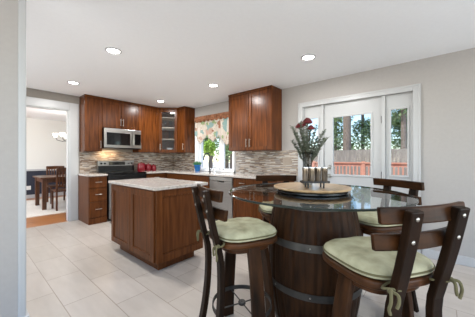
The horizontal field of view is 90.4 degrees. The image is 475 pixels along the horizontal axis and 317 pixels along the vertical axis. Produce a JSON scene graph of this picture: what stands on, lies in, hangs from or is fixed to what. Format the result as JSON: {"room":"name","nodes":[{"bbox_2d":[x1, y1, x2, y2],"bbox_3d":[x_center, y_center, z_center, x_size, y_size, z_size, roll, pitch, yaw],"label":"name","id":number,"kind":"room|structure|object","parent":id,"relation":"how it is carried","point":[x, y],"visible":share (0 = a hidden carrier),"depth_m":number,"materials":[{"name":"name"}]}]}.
{"room":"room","nodes":[
{"label":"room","id":0,"kind":"room"},
{"bbox_2d":[0,0,17,316],"bbox_3d":[-2.170,-0.010,0.987,0.120,2.440,1.914,0,0,41],"label":"wall","id":1,"kind":"structure","parent":0,"point":[8,8],"depth_m":1.61,"materials":[{"name":"paint"}]},
{"bbox_2d":[18,0,25,316],"bbox_3d":[-1.558,-0.010,1.697,0.131,2.440,0.045,0,0,41],"label":"trim","id":2,"kind":"structure","parent":1,"relation":"attached to","point":[21,3],"depth_m":1.65,"materials":[{"name":"grey"}]},
{"bbox_2d":[26,118,65,194],"bbox_3d":[-6.389,-0.010,7.175,0.160,2.440,5.820,0,0,41],"label":"wall","id":3,"kind":"structure","parent":0,"point":[43,149],"depth_m":7.39,"materials":[{"name":"white paint"}]},
{"bbox_2d":[26,169,55,170],"bbox_3d":[-6.322,0.355,7.118,0.035,0.050,5.820,0,0,41],"label":"trim","id":4,"kind":"structure","parent":3,"relation":"attached to","point":[26,169],"depth_m":7.27,"materials":[{"name":"grey"}]},
{"bbox_2d":[26,88,132,172],"bbox_3d":[-3.499,-0.010,4.369,0.120,2.440,5.320,0,0,41],"label":"wall","id":5,"kind":"structure","parent":0,"point":[30,92],"depth_m":4.43,"materials":[{"name":"beige paint"}]},
{"bbox_2d":[26,96,78,220],"bbox_3d":[-3.564,0.068,4.270,0.150,2.285,1.155,0,0,41],"label":"trim","id":6,"kind":"structure","parent":5,"relation":"attached to","point":[71,109],"depth_m":4.57,"materials":[{"name":"grey wood"}]},
{"bbox_2d":[79,94,101,151],"bbox_3d":[-2.912,-0.683,4.696,0.343,1.087,0.311,0,0,41],"label":"upper cabinet","id":7,"kind":"object","parent":5,"relation":"attached to","point":[90,106],"visible":1,"depth_m":4.61,"materials":[{"name":"brown wood"}]},
{"bbox_2d":[102,97,138,130],"bbox_3d":[-2.564,-0.923,5.101,0.343,0.607,0.761,0,0,41],"label":"upper cabinet","id":8,"kind":"object","parent":5,"relation":"attached to","point":[118,114],"visible":0.88,"depth_m":4.98,"materials":[{"name":"brown wood"}]},
{"bbox_2d":[102,127,140,149],"bbox_3d":[-2.517,-0.409,5.060,0.449,0.415,0.756,0,0,41],"label":"microwave","id":9,"kind":"object","parent":8,"relation":"attached to","point":[112,138],"visible":0.95,"depth_m":4.91,"materials":[{"name":"silver metal"}]},
{"bbox_2d":[133,104,158,152],"bbox_3d":[-2.153,-0.683,5.581,0.343,1.087,0.507,0,0,41],"label":"upper cabinet","id":10,"kind":"object","parent":5,"relation":"attached to","point":[148,115],"visible":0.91,"depth_m":5.50,"materials":[{"name":"brown wood"}]},
{"bbox_2d":[159,107,177,152],"bbox_3d":[-1.688,-0.683,5.905,0.626,1.086,0.626,0,0,41],"label":"upper cabinet","id":11,"kind":"object","parent":5,"relation":"attached to","point":[168,116],"visible":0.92,"depth_m":5.73,"materials":[{"name":"brown wood"}]},
{"bbox_2d":[162,117,173,121],"bbox_3d":[-1.690,-0.988,5.921,0.568,0.015,0.568,0,0,41],"label":"shelf","id":12,"kind":"object","parent":11,"relation":"attached to","point":[164,119],"depth_m":5.93,"materials":[{"name":"beige"}]},
{"bbox_2d":[162,127,173,130],"bbox_3d":[-1.690,-0.748,5.921,0.568,0.015,0.568,0,0,41],"label":"shelf","id":13,"kind":"object","parent":11,"relation":"attached to","point":[163,128],"depth_m":5.92,"materials":[{"name":"beige"}]},
{"bbox_2d":[80,150,297,175],"bbox_3d":[-1.056,0.076,4.342,3.625,0.437,2.180,0,0,41],"label":"wall","id":14,"kind":"structure","parent":5,"relation":"attached to","point":[253,162],"depth_m":4.82,"materials":[{"name":"tile"}]},
{"bbox_2d":[26,0,474,121],"bbox_3d":[-1.700,-1.305,2.972,13.050,0.150,5.800,0,0,41],"label":"ceiling","id":15,"kind":"structure","parent":0,"point":[172,50],"depth_m":2.46,"materials":[{"name":"paint"}]},
{"bbox_2d":[53,133,65,141],"bbox_3d":[-4.420,-0.820,6.168,0.619,0.820,0.632,0,0,41],"label":"chandelier","id":16,"kind":"object","parent":15,"relation":"hanging from","point":[55,135],"visible":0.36,"depth_m":5.98,"materials":[{"name":"white"}]},
{"bbox_2d":[67,81,79,84],"bbox_3d":[-2.655,-1.224,3.817,0.172,0.011,0.172,0,0,41],"label":"recessed light","id":17,"kind":"object","parent":15,"relation":"in","point":[70,82],"visible":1,"depth_m":3.81,"materials":[{"name":"grey"}]},
{"bbox_2d":[105,47,121,53],"bbox_3d":[-1.412,-1.224,2.686,0.172,0.011,0.172,0,0,41],"label":"recessed light","id":18,"kind":"object","parent":15,"relation":"in","point":[112,50],"visible":1,"depth_m":2.68,"materials":[{"name":"grey"}]},
{"bbox_2d":[301,54,315,60],"bbox_3d":[0.858,-1.224,2.860,0.172,0.011,0.172,0,0,41],"label":"recessed light","id":19,"kind":"object","parent":15,"relation":"in","point":[306,57],"visible":1,"depth_m":2.85,"materials":[{"name":"grey"}]},
{"bbox_2d":[26,195,474,316],"bbox_3d":[-1.628,1.260,3.095,12.700,0.100,5.820,0,0,41],"label":"floor","id":20,"kind":"structure","parent":0,"point":[74,268],"depth_m":2.30,"materials":[{"name":"tile"}]},
{"bbox_2d":[26,197,65,217],"bbox_3d":[-4.604,1.204,6.383,2.600,0.012,3.100,0,0,41],"label":"area rug","id":21,"kind":"object","parent":20,"relation":"on","point":[32,210],"visible":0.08,"depth_m":5.65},
{"bbox_2d":[33,174,64,209],"bbox_3d":[-4.258,0.821,6.442,0.950,0.755,1.900,0,0,41],"label":"dining table","id":22,"kind":"object","parent":21,"relation":"on","point":[44,179],"visible":0.52,"depth_m":5.64,"materials":[{"name":"brown wood"}]},
{"bbox_2d":[46,166,64,203],"bbox_3d":[-4.982,0.703,6.536,0.512,0.990,0.440,0,0,41],"label":"dining chair","id":23,"kind":"object","parent":21,"relation":"on","point":[47,167],"visible":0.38,"depth_m":6.56,"materials":[{"name":"brown wood"}]},
{"bbox_2d":[51,168,65,210],"bbox_3d":[-4.140,0.703,5.656,0.512,0.990,0.440,0,0,41],"label":"dining chair","id":24,"kind":"object","parent":21,"relation":"on","point":[58,170],"visible":0.43,"depth_m":5.43,"materials":[{"name":"brown wood"}]},
{"bbox_2d":[78,175,106,224],"bbox_3d":[-2.809,0.771,4.577,0.654,0.878,0.310,0,0,41],"label":"base cabinet","id":25,"kind":"object","parent":20,"relation":"on","point":[92,191],"visible":0.97,"depth_m":4.40,"materials":[{"name":"brown wood"}]},
{"bbox_2d":[78,173,107,176],"bbox_3d":[-2.815,0.312,4.577,0.631,0.035,0.330,0,0,41],"label":"countertop","id":26,"kind":"structure","parent":25,"relation":"on","point":[80,174],"depth_m":4.42,"materials":[{"name":"stone"}]},
{"bbox_2d":[97,160,145,219],"bbox_3d":[-2.424,0.608,4.975,0.700,1.125,0.756,0,0,41],"label":"range","id":27,"kind":"object","parent":20,"relation":"on","point":[126,166],"visible":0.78,"depth_m":4.91,"materials":[{"name":"black metal"}]},
{"bbox_2d":[98,171,145,174],"bbox_3d":[-2.418,0.301,4.970,0.560,0.028,0.756,0,0,41],"label":"cooktop","id":28,"kind":"object","parent":27,"relation":"in","point":[104,172],"depth_m":4.86,"materials":[{"name":"black glass"}]},
{"bbox_2d":[146,173,166,177],"bbox_3d":[-1.839,0.771,5.724,0.634,0.878,1.098,0,0,41],"label":"base cabinet","id":29,"kind":"object","parent":20,"relation":"on","point":[160,175],"visible":0.08,"depth_m":5.33,"materials":[{"name":"brown wood"}]},
{"bbox_2d":[108,177,207,269],"bbox_3d":[-1.050,0.752,3.047,1.180,0.915,0.720,0,0,41],"label":"kitchen island","id":30,"kind":"object","parent":20,"relation":"on","point":[154,220],"visible":0.98,"depth_m":2.69,"materials":[{"name":"brown wood"}]},
{"bbox_2d":[108,177,207,190],"bbox_3d":[-1.050,0.312,3.047,1.180,0.035,0.720,0,0,41],"label":"island countertop","id":31,"kind":"structure","parent":30,"relation":"on","point":[156,183],"depth_m":2.84,"materials":[{"name":"stone"}]},
{"bbox_2d":[167,173,209,218],"bbox_3d":[-0.918,0.771,5.240,1.462,0.878,0.633,0,0,41],"label":"base cabinet","id":32,"kind":"object","parent":20,"relation":"on","point":[202,178],"visible":0.13,"depth_m":4.88,"materials":[{"name":"brown wood"}]},
{"bbox_2d":[142,170,268,178],"bbox_3d":[-0.724,0.312,4.758,3.569,0.035,1.099,0,0,41],"label":"countertop","id":33,"kind":"structure","parent":32,"relation":"on","point":[191,172],"depth_m":4.64,"materials":[{"name":"stone"}]},
{"bbox_2d":[137,162,144,171],"bbox_3d":[-2.207,0.185,5.415,0.166,0.220,0.166,0,0,41],"label":"canister","id":34,"kind":"object","parent":33,"relation":"on","point":[140,166],"visible":0.85,"depth_m":5.35,"materials":[{"name":"red ceramic"}]},
{"bbox_2d":[145,163,150,170],"bbox_3d":[-2.107,0.200,5.562,0.140,0.190,0.140,0,0,41],"label":"canister","id":35,"kind":"object","parent":33,"relation":"on","point":[147,166],"visible":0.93,"depth_m":5.50,"materials":[{"name":"red ceramic"}]},
{"bbox_2d":[151,164,155,170],"bbox_3d":[-2.019,0.212,5.681,0.120,0.165,0.120,0,0,41],"label":"canister","id":36,"kind":"object","parent":33,"relation":"on","point":[153,167],"visible":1,"depth_m":5.63,"materials":[{"name":"red ceramic"}]},
{"bbox_2d":[193,161,201,170],"bbox_3d":[-0.929,0.176,5.444,0.200,0.239,0.192,0,0,5],"label":"potted plant","id":37,"kind":"object","parent":33,"relation":"on","point":[197,165],"visible":0.98,"depth_m":5.38,"materials":[{"name":"blue ceramic"}]},
{"bbox_2d":[203,153,211,171],"bbox_3d":[-0.662,0.085,5.161,0.204,0.419,0.117,0,0,-23],"label":"faucet","id":38,"kind":"object","parent":33,"relation":"on","point":[205,153],"visible":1,"depth_m":5.19,"materials":[{"name":"grey metal"}]},
{"bbox_2d":[210,176,232,220],"bbox_3d":[-0.123,0.774,4.568,0.594,0.872,0.604,0,0,41],"label":"dishwasher","id":39,"kind":"object","parent":20,"relation":"on","point":[225,184],"visible":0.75,"depth_m":4.27,"materials":[{"name":"silver metal"}]},
{"bbox_2d":[191,184,276,316],"bbox_3d":[0.001,0.697,1.605,0.564,1.030,0.498,0,0,-26],"label":"bar stool","id":40,"kind":"object","parent":20,"relation":"on","point":[251,236],"visible":1,"depth_m":1.48,"materials":[{"name":"brown wood"}]},
{"bbox_2d":[215,217,275,242],"bbox_3d":[0.031,0.470,1.620,0.410,0.068,0.410,0,0,-26],"label":"cushion","id":41,"kind":"object","parent":40,"relation":"on","point":[239,229],"depth_m":1.48,"materials":[{"name":"green fabric"}]},
{"bbox_2d":[233,178,294,223],"bbox_3d":[0.436,0.771,4.080,0.880,0.878,0.634,0,0,41],"label":"base cabinet","id":42,"kind":"object","parent":20,"relation":"on","point":[241,208],"visible":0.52,"depth_m":3.94,"materials":[{"name":"brown wood"}]},
{"bbox_2d":[256,175,296,222],"bbox_3d":[0.429,0.697,2.363,0.498,1.030,0.564,0,0,-2],"label":"bar stool","id":43,"kind":"object","parent":20,"relation":"on","point":[266,211],"visible":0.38,"depth_m":2.57,"materials":[{"name":"brown wood"}]},
{"bbox_2d":[260,201,273,213],"bbox_3d":[0.430,0.470,2.330,0.410,0.068,0.410,0,0,-2],"label":"cushion","id":44,"kind":"object","parent":43,"relation":"on","point":[264,209],"depth_m":2.21,"materials":[{"name":"green fabric"}]},
{"bbox_2d":[268,191,361,316],"bbox_3d":[0.575,0.738,1.800,0.678,0.945,0.678,0,0,-40],"label":"wine barrel","id":45,"kind":"object","parent":20,"relation":"on","point":[304,284],"visible":0.63,"depth_m":1.53,"materials":[{"name":"brown wood"}]},
{"bbox_2d":[229,183,418,211],"bbox_3d":[0.575,0.256,1.800,1.282,0.014,1.282,0,0,41],"label":"glass tabletop","id":46,"kind":"object","parent":45,"relation":"on","point":[363,190],"visible":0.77,"depth_m":1.68,"materials":[{"name":"grey"}]},
{"bbox_2d":[274,182,351,196],"bbox_3d":[0.556,0.228,1.782,0.558,0.042,0.558,0,0,41],"label":"lazy susan","id":47,"kind":"object","parent":46,"relation":"on","point":[293,188],"visible":0.97,"depth_m":1.63,"materials":[{"name":"brown wood"}]},
{"bbox_2d":[300,180,329,187],"bbox_3d":[0.548,0.182,1.680,0.190,0.048,0.076,0,0,0],"label":"glass rack","id":48,"kind":"object","parent":47,"relation":"on","point":[301,181],"visible":0.87,"depth_m":1.64,"materials":[{"name":"black metal"}]},
{"bbox_2d":[302,167,308,180],"bbox_3d":[0.480,0.112,1.670,0.046,0.101,0.046,0,0,41],"label":"tumbler","id":49,"kind":"object","parent":48,"relation":"on","point":[305,170],"visible":0.9,"depth_m":1.65,"materials":[{"name":"silver metal"}]},
{"bbox_2d":[308,167,314,180],"bbox_3d":[0.524,0.112,1.670,0.046,0.101,0.046,0,0,-34],"label":"tumbler","id":50,"kind":"object","parent":48,"relation":"on","point":[311,172],"visible":0.88,"depth_m":1.65,"materials":[{"name":"beige glass"}]},
{"bbox_2d":[300,180,329,182],"bbox_3d":[0.548,0.166,1.680,0.190,0.014,0.076,0,0,0],"label":"tray","id":51,"kind":"object","parent":48,"relation":"on","point":[301,181],"depth_m":1.64,"materials":[{"name":"silver metal"}]},
{"bbox_2d":[315,167,320,180],"bbox_3d":[0.570,0.112,1.670,0.046,0.101,0.046,0,0,-18],"label":"tumbler","id":52,"kind":"object","parent":48,"relation":"on","point":[317,169],"visible":0.91,"depth_m":1.65,"materials":[{"name":"beige glass"}]},
{"bbox_2d":[321,167,327,180],"bbox_3d":[0.616,0.112,1.670,0.046,0.101,0.046,0,0,-3],"label":"tumbler","id":53,"kind":"object","parent":48,"relation":"on","point":[324,170],"visible":0.91,"depth_m":1.65,"materials":[{"name":"glass"}]},
{"bbox_3d":[0.552,0.079,1.861,0.086,0.255,0.086,0,0,41],"label":"vase","id":54,"kind":"object","parent":47,"relation":"on","visible":0},
{"bbox_2d":[289,125,306,166],"bbox_3d":[0.486,-0.037,1.863,0.161,0.448,0.066,0,0,5],"label":"branch","id":55,"kind":"object","parent":54,"relation":"in","point":[292,127],"visible":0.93,"depth_m":1.85,"materials":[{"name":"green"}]},
{"bbox_2d":[292,139,305,166],"bbox_3d":[0.497,0.015,1.895,0.156,0.343,0.069,0,0,25],"label":"branch","id":56,"kind":"object","parent":54,"relation":"in","point":[293,140],"visible":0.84,"depth_m":1.90,"materials":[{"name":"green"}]},
{"bbox_2d":[295,123,308,173],"bbox_3d":[0.507,-0.047,1.844,0.107,0.467,0.067,0,0,14],"label":"flower","id":57,"kind":"object","parent":54,"relation":"in","point":[298,124],"visible":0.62,"depth_m":1.84,"materials":[{"name":"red plant"}]},
{"bbox_2d":[299,121,307,165],"bbox_3d":[0.513,-0.050,1.833,0.065,0.474,0.120,0,0,41],"label":"branch","id":58,"kind":"object","parent":54,"relation":"in","point":[300,123],"visible":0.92,"depth_m":1.82,"materials":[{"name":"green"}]},
{"bbox_2d":[304,125,309,162],"bbox_3d":[0.540,-0.037,1.836,0.073,0.447,0.068,0,0,-18],"label":"branch","id":59,"kind":"object","parent":54,"relation":"in","point":[306,131],"visible":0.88,"depth_m":1.83,"materials":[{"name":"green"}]},
{"bbox_2d":[303,118,312,166],"bbox_3d":[0.560,-0.070,1.889,0.078,0.514,0.082,0,0,41],"label":"flower","id":60,"kind":"object","parent":54,"relation":"in","point":[306,121],"visible":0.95,"depth_m":1.87,"materials":[{"name":"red plant"}]},
{"bbox_2d":[307,125,313,154],"bbox_3d":[0.570,-0.037,1.837,0.058,0.447,0.069,0,0,7],"label":"flower","id":61,"kind":"object","parent":54,"relation":"in","point":[310,127],"visible":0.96,"depth_m":1.82,"materials":[{"name":"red plant"}]},
{"bbox_2d":[308,136,317,166],"bbox_3d":[0.599,0.002,1.877,0.127,0.369,0.066,0,0,-9],"label":"branch","id":62,"kind":"object","parent":54,"relation":"in","point":[316,137],"visible":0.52,"depth_m":1.87,"materials":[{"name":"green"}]},
{"bbox_2d":[308,124,318,163],"bbox_3d":[0.584,-0.040,1.834,0.114,0.454,0.070,0,0,41],"label":"branch","id":63,"kind":"object","parent":54,"relation":"in","point":[314,132],"visible":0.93,"depth_m":1.83,"materials":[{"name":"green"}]},
{"bbox_2d":[309,129,325,165],"bbox_3d":[0.621,-0.022,1.861,0.166,0.417,0.064,0,0,-7],"label":"branch","id":64,"kind":"object","parent":54,"relation":"in","point":[323,133],"visible":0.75,"depth_m":1.85,"materials":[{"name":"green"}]},
{"bbox_2d":[309,137,326,166],"bbox_3d":[0.609,0.013,1.825,0.161,0.347,0.066,0,0,25],"label":"branch","id":65,"kind":"object","parent":54,"relation":"in","point":[324,138],"visible":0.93,"depth_m":1.82,"materials":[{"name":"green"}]},
{"bbox_2d":[310,136,330,166],"bbox_3d":[0.639,0.005,1.872,0.204,0.363,0.065,0,0,-8],"label":"branch","id":66,"kind":"object","parent":54,"relation":"in","point":[330,136],"visible":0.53,"depth_m":1.87,"materials":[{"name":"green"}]},
{"bbox_2d":[357,178,424,312],"bbox_3d":[1.152,0.697,1.950,0.564,1.030,0.498,0,0,-17],"label":"bar stool","id":67,"kind":"object","parent":20,"relation":"on","point":[368,221],"visible":0.36,"depth_m":1.85,"materials":[{"name":"brown wood"}]},
{"bbox_2d":[357,208,398,226],"bbox_3d":[1.120,0.470,1.940,0.410,0.068,0.410,0,0,-17],"label":"cushion","id":68,"kind":"object","parent":67,"relation":"on","point":[366,219],"depth_m":1.79,"materials":[{"name":"green fabric"}]},
{"bbox_2d":[322,201,469,316],"bbox_3d":[0.688,0.697,1.148,0.498,1.030,0.564,0,0,-16],"label":"bar stool","id":69,"kind":"object","parent":20,"relation":"on","point":[391,265],"visible":1,"depth_m":0.96,"materials":[{"name":"brown wood"}]},
{"bbox_2d":[324,236,433,279],"bbox_3d":[0.679,0.470,1.180,0.410,0.068,0.410,0,0,-16],"label":"cushion","id":70,"kind":"object","parent":69,"relation":"on","point":[355,256],"depth_m":1.06,"materials":[{"name":"green fabric"}]},
{"bbox_2d":[173,48,474,257],"bbox_3d":[1.520,-0.010,3.663,8.660,2.440,0.140,0,0,41],"label":"wall","id":71,"kind":"structure","parent":0,"point":[447,81],"depth_m":2.82,"materials":[{"name":"paint"}]},
{"bbox_2d":[177,106,194,152],"bbox_3d":[-1.261,-0.683,5.726,0.292,1.087,0.343,0,0,41],"label":"upper cabinet","id":72,"kind":"object","parent":71,"relation":"attached to","point":[185,115],"visible":1,"depth_m":5.64,"materials":[{"name":"brown wood"}]},
{"bbox_2d":[194,112,228,144],"bbox_3d":[-0.533,-0.621,5.251,1.243,0.719,0.120,0,0,41],"label":"window valance","id":73,"kind":"object","parent":71,"relation":"attached to","point":[212,126],"visible":0.91,"depth_m":5.23,"materials":[{"name":"multicoloured fabric"}]},
{"bbox_2d":[194,136,234,172],"bbox_3d":[-0.504,-0.310,5.358,1.260,1.200,0.180,0,0,41],"label":"window","id":74,"kind":"structure","parent":71,"relation":"in","point":[198,147],"depth_m":5.26,"materials":[{"name":"white"}]},
{"bbox_2d":[228,85,281,151],"bbox_3d":[0.296,-0.683,4.371,0.984,1.087,0.373,0,0,41],"label":"upper cabinet","id":75,"kind":"object","parent":71,"relation":"attached to","point":[255,115],"visible":1,"depth_m":4.17,"materials":[{"name":"brown wood"}]},
{"bbox_2d":[283,157,291,164],"bbox_3d":[0.865,0.045,4.114,0.170,0.130,0.011,0,0,41],"label":"switch plate","id":76,"kind":"object","parent":71,"relation":"attached to","point":[286,160],"visible":1,"depth_m":4.11,"materials":[{"name":"brown plastic"}]},
{"bbox_2d":[304,105,320,166],"bbox_3d":[1.242,0.165,3.876,0.294,2.035,0.057,0,0,41],"label":"window","id":77,"kind":"structure","parent":71,"relation":"in","point":[314,112],"depth_m":3.83,"materials":[{"name":"grey"}]},
{"bbox_2d":[324,96,381,235],"bbox_3d":[1.670,0.165,3.468,0.797,2.035,0.120,0,0,41],"label":"door","id":78,"kind":"structure","parent":71,"relation":"in","point":[372,106],"depth_m":3.39,"materials":[{"name":"grey"}]},
{"bbox_2d":[298,83,420,252],"bbox_3d":[1.688,0.142,3.499,1.632,2.136,0.170,0,0,41],"label":"door frame","id":79,"kind":"structure","parent":71,"relation":"attached to","point":[415,89],"depth_m":3.18,"materials":[{"name":"grey"}]},
{"bbox_2d":[386,92,411,206],"bbox_3d":[2.129,0.165,3.116,0.294,2.035,0.057,0,0,41],"label":"window","id":80,"kind":"structure","parent":71,"relation":"in","point":[402,100],"depth_m":3.10,"materials":[{"name":"grey wood"}]},
{"bbox_2d":[422,249,474,267],"bbox_3d":[3.517,1.157,1.848,3.265,0.105,0.016,0,0,41],"label":"baseboard","id":81,"kind":"structure","parent":71,"relation":"attached to","point":[461,260],"depth_m":2.69,"materials":[{"name":"grey"}]},
{"bbox_3d":[-6.849,-0.010,3.657,4.040,2.440,0.120,0,0,41],"label":"wall","id":82,"kind":"structure","parent":0,"visible":0},
{"bbox_2d":[26,192,65,198],"bbox_3d":[-6.322,1.155,7.118,0.015,0.110,5.820,0,0,41],"label":"baseboard","id":83,"kind":"structure","parent":82,"relation":"attached to","point":[59,193],"depth_m":7.34,"materials":[{"name":"grey"}]},
{"label":"outside","id":84,"kind":"structure","parent":0,"visible":0},
{"bbox_2d":[203,162,229,168],"bbox_3d":[9.390,1.480,34.005,110.000,0.100,56.140,0,0,41],"label":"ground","id":85,"kind":"structure","parent":84,"point":[205,164],"depth_m":48.22,"materials":[{"name":"white"}]},
{"bbox_2d":[203,139,216,162],"bbox_3d":[-1.369,0.237,11.598,0.811,2.389,0.806,0,0,41],"label":"tree","id":86,"kind":"object","parent":85,"relation":"on","point":[208,147],"visible":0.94,"depth_m":11.47,"materials":[{"name":"green plant"}]},
{"bbox_2d":[203,137,218,167],"bbox_3d":[-1.871,-1.812,16.959,2.993,6.487,3.073,0,0,41],"label":"tree","id":87,"kind":"object","parent":85,"relation":"on","point":[207,138],"visible":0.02,"depth_m":16.92,"materials":[{"name":"green plant"}]},
{"bbox_2d":[203,136,229,168],"bbox_3d":[-1.163,-3.316,26.006,6.870,9.498,6.588,0,0,41],"label":"tree","id":88,"kind":"object","parent":85,"relation":"on","point":[227,158],"visible":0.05,"depth_m":25.78,"materials":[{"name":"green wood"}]},
{"bbox_2d":[225,144,231,168],"bbox_3d":[-0.512,-1.819,17.007,3.026,6.501,3.088,0,0,41],"label":"tree","id":89,"kind":"object","parent":85,"relation":"on","point":[227,152],"visible":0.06,"depth_m":16.90,"materials":[{"name":"green plant"}]},
{"bbox_2d":[316,116,356,149],"bbox_3d":[8.134,-3.447,19.619,3.224,9.758,2.901,0,0,41],"label":"tree","id":90,"kind":"object","parent":85,"relation":"on","point":[337,120],"visible":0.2,"depth_m":19.00,"materials":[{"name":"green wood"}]},
{"bbox_2d":[343,116,350,149],"bbox_3d":[7.895,-4.601,17.323,5.469,12.067,4.828,0,0,41],"label":"tree","id":91,"kind":"object","parent":85,"relation":"on","point":[346,120],"visible":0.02,"depth_m":16.76,"materials":[{"name":"brown plant"}]},
{"bbox_2d":[342,115,369,149],"bbox_3d":[10.789,-2.170,20.243,3.735,7.203,2.816,0,0,41],"label":"tree","id":92,"kind":"object","parent":85,"relation":"on","point":[364,126],"visible":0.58,"depth_m":20.08,"materials":[{"name":"green plant"}]},
{"bbox_2d":[308,149,406,174],"bbox_3d":[11.117,0.405,12.235,17.043,1.950,0.072,0,0,41],"label":"fence","id":93,"kind":"object","parent":85,"relation":"on","point":[397,155],"visible":0.08,"depth_m":15.09,"materials":[{"name":"grey wood"}]},
{"bbox_2d":[391,108,406,174],"bbox_3d":[10.433,-3.616,15.415,4.127,10.096,4.142,0,0,41],"label":"tree","id":94,"kind":"object","parent":85,"relation":"on","point":[403,114],"visible":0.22,"depth_m":15.11,"materials":[{"name":"plant"}]},
{"bbox_2d":[391,109,406,148],"bbox_3d":[12.574,-1.370,17.562,3.298,5.603,2.900,0,0,41],"label":"tree","id":95,"kind":"object","parent":85,"relation":"on","point":[396,124],"visible":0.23,"depth_m":17.50,"materials":[{"name":"green plant"}]},
{"bbox_3d":[3.926,1.330,4.735,10.200,0.160,4.600,0,0,41],"label":"deck","id":96,"kind":"object","parent":85,"relation":"on","visible":0},
{"bbox_2d":[308,161,406,174],"bbox_3d":[5.358,0.670,6.405,10.100,1.160,0.120,0,0,41],"label":"deck railing","id":97,"kind":"object","parent":96,"relation":"on","point":[362,164],"visible":0.14,"depth_m":7.59,"materials":[{"name":"wood"}]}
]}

